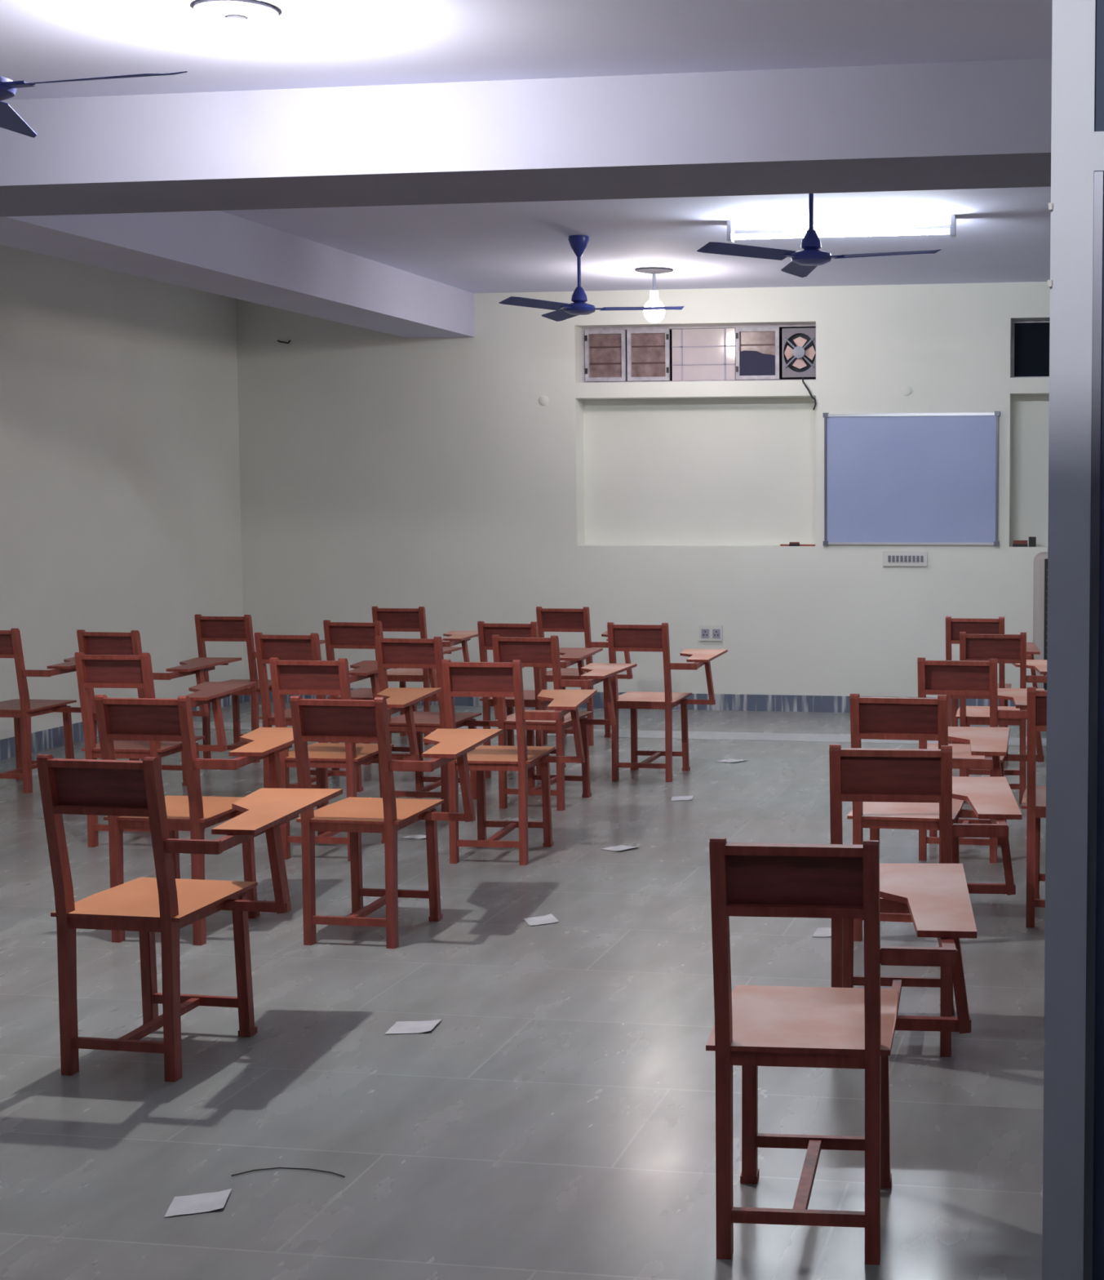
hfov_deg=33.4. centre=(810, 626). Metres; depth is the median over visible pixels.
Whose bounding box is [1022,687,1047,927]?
chair
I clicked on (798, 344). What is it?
exhaust fan
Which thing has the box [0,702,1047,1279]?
floor
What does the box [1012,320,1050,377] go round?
window
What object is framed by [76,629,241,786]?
chair
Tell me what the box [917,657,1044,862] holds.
chair
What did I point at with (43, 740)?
baseboard
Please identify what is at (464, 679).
chair
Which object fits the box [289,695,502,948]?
chair
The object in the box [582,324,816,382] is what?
window
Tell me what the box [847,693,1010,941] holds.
chair
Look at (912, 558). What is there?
switchboard
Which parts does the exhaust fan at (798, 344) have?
blade, motor, blade, blade, blade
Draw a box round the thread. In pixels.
[231,1167,345,1177]
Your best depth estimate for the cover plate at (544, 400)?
13.16 m
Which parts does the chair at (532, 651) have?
leg, rail, backrest, leg, rail, seat, seat frame, leg, arm rail, leg, arm rail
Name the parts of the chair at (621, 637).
leg, leg, rail, rail, backrest, seat frame, seat, leg, arm rail, leg, arm rail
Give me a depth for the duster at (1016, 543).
12.73 m
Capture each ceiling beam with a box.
[0,57,1103,217]
[0,210,475,337]
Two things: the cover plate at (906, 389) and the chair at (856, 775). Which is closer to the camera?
the chair at (856, 775)
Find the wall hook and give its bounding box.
[277,339,290,343]
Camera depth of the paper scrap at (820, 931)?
6.38 m
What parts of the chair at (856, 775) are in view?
leg, leg, seat, rail, rail, backrest, seat frame, leg, leg, arm rail, arm rail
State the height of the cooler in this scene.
1.165 m
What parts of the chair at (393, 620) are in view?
leg, rail, backrest, rail, leg, seat frame, seat, leg, arm rail, arm rail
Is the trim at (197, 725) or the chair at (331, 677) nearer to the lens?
the chair at (331, 677)
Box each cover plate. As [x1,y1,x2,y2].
[538,395,548,405]
[902,385,911,395]
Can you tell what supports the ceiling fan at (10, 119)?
hanging from the ceiling
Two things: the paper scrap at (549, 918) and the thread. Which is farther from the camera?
the paper scrap at (549, 918)
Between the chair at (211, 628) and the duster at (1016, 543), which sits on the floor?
the chair at (211, 628)
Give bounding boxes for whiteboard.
[823,411,1000,546]
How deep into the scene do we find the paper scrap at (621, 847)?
7.92 m
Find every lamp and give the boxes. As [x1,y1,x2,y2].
[193,0,279,52]
[635,266,673,323]
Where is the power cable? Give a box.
[802,377,817,409]
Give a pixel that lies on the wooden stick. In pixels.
(780, 544)
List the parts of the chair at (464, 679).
leg, rail, leg, rail, backrest, seat frame, seat, leg, arm rail, leg, arm rail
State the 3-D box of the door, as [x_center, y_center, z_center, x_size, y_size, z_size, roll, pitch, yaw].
[1.002,-0.175,2.668,1.296,3.030,0.060,1,4,9]
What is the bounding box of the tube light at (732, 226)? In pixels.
[727,214,956,243]
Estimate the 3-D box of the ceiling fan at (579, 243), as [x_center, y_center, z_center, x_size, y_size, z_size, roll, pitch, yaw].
[-1.196,-2.013,10.349,0.942,0.442,1.087,0,4,5]
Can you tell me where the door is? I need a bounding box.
[1042,0,1103,1279]
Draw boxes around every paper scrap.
[164,1188,231,1217]
[384,1018,442,1034]
[402,835,426,839]
[523,913,559,925]
[601,844,640,850]
[671,795,693,800]
[716,759,745,762]
[813,927,831,937]
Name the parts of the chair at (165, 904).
leg, rail, backrest, rail, leg, seat, seat frame, leg, arm rail, leg, arm rail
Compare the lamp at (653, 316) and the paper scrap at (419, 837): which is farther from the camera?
the lamp at (653, 316)
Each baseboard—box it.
[0,694,245,759]
[245,688,1015,712]
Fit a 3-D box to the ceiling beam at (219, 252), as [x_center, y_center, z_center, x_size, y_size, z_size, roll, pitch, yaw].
[-3.167,-2.079,10.423,0.510,0.317,5.740,1,4,9]
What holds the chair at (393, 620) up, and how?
on the floor
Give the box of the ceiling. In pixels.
[0,0,1053,293]
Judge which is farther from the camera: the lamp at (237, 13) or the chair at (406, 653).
the chair at (406, 653)
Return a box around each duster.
[789,542,799,546]
[1013,540,1028,546]
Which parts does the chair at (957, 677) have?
leg, leg, rail, rail, backrest, seat, leg, leg, arm rail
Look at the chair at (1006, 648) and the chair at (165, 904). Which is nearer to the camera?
the chair at (165, 904)
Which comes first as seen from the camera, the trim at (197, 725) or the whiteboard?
the trim at (197, 725)
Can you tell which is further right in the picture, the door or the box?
the door
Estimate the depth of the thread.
4.12 m
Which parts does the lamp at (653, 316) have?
stem, bulb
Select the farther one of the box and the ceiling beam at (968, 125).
the box
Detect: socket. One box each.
[699,625,723,640]
[702,629,709,638]
[712,629,720,638]
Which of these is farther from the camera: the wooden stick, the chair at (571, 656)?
the wooden stick
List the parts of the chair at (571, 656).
leg, rail, rail, backrest, leg, seat, seat frame, leg, arm rail, arm rail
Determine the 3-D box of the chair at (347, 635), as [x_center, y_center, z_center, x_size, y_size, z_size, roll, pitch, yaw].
[-2.347,0.372,10.309,0.549,0.869,0.828,1,4,11]
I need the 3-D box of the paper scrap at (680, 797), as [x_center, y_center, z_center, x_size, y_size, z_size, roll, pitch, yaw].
[-0.653,0.876,9.242,0.130,0.006,0.120,-1,4,-11]
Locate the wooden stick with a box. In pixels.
[780,544,815,546]
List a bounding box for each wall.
[0,244,244,739]
[235,281,1050,697]
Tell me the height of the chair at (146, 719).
0.869 m
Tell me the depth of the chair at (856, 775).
4.91 m
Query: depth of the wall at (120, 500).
11.84 m
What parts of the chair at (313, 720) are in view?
leg, rail, backrest, rail, leg, seat, seat frame, leg, arm rail, leg, arm rail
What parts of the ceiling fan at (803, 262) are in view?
blade, blade, motor, down rod, blade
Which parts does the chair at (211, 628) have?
leg, rail, backrest, rail, leg, seat, seat frame, leg, leg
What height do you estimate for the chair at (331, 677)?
0.869 m
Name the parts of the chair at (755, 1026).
leg, leg, rail, rail, backrest, seat frame, seat, leg, leg, arm rail, arm rail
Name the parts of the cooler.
panel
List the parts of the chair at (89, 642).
leg, rail, backrest, leg, arm rail, leg, arm rail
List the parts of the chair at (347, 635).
leg, seat, rail, backrest, rail, leg, leg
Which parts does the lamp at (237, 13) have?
bulb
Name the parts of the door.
glass panel, transom glass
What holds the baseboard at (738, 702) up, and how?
attached to the wall at (380, 469)
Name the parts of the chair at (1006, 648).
leg, leg, seat, rail, seat frame, backrest, rail, leg, arm rail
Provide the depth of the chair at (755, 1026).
3.62 m
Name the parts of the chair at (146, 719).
leg, rail, rail, backrest, seat, leg, seat frame, leg, arm rail, leg, arm rail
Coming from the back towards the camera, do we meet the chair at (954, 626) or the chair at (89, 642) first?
the chair at (954, 626)
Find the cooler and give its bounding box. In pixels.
[1033,551,1048,690]
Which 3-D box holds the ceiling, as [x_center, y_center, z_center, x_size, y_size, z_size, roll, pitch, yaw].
[-0.824,-1.947,4.856,10.020,0.200,17.170,1,4,9]
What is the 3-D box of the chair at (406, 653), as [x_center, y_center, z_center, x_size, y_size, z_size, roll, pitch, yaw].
[-1.790,0.453,9.159,0.549,0.869,0.828,1,4,10]
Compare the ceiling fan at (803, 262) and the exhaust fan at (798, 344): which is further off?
the exhaust fan at (798, 344)
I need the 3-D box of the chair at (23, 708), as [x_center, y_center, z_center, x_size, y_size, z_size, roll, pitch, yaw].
[-4.108,0.413,9.769,0.549,0.869,0.828,1,4,9]
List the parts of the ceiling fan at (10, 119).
motor, blade, blade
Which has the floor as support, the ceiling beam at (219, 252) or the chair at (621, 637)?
the chair at (621, 637)
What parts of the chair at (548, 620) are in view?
leg, rail, rail, backrest, seat, seat frame, leg, arm rail, leg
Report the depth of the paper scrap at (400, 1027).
5.24 m
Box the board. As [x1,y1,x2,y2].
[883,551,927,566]
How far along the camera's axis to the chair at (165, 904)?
4.79 m
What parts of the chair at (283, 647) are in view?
leg, seat, seat frame, rail, rail, backrest, leg, leg, arm rail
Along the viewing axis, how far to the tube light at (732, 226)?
9.69 m
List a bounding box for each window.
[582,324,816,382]
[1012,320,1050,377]
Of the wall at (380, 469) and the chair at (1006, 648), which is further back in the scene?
the wall at (380, 469)
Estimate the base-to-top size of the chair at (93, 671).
0.869 m
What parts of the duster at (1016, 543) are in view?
handle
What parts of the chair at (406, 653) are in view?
leg, rail, rail, backrest, leg, seat frame, seat, leg, leg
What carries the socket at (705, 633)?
attached to the wall socket at (707, 633)
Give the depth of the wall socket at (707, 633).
13.07 m
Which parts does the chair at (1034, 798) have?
leg, seat, leg, seat frame, rail, rail, backrest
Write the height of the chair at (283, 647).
0.869 m
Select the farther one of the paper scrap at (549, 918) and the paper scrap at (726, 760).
the paper scrap at (726, 760)
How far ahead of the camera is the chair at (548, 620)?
11.18 m
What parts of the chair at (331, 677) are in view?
leg, rail, backrest, rail, leg, seat frame, seat, leg, leg, arm rail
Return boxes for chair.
[0,628,80,793]
[36,754,342,1081]
[74,652,257,847]
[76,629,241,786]
[94,694,293,945]
[194,614,324,763]
[254,632,397,804]
[269,657,441,861]
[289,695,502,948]
[323,620,462,770]
[372,606,478,745]
[375,635,524,812]
[441,659,597,865]
[477,621,603,777]
[492,635,637,810]
[536,606,633,746]
[607,622,728,782]
[706,837,977,1265]
[829,744,1022,1057]
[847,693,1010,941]
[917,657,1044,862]
[946,616,1040,768]
[955,631,1047,804]
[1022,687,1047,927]
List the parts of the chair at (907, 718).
leg, leg, rail, rail, backrest, seat frame, seat, leg, leg, arm rail, arm rail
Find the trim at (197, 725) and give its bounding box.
[193,721,1047,746]
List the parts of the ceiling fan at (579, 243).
blade, blade, down rod, motor, blade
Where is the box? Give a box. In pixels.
[1029,537,1036,546]
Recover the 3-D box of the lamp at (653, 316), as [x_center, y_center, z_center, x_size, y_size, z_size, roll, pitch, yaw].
[-1.021,-2.167,11.845,0.250,0.346,0.250,1,4,9]
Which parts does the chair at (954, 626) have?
leg, leg, rail, rail, seat frame, backrest, leg, seat, leg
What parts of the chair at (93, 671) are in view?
leg, rail, rail, backrest, leg, seat frame, seat, leg, leg, arm rail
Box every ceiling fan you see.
[0,71,186,137]
[498,235,684,321]
[697,193,942,277]
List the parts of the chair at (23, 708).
rail, rail, backrest, leg, leg, seat frame, arm rail, seat, arm rail, leg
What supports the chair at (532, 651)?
on the floor
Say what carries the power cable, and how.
hanging from the exhaust fan at (798, 344)
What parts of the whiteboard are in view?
frame, frame rail, frame rail, frame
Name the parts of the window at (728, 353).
pane, pane, pane, pane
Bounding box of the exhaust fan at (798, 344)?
[782,327,816,378]
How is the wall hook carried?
attached to the wall at (380, 469)
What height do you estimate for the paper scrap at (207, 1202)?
0.007 m
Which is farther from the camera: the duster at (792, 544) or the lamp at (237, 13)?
the duster at (792, 544)

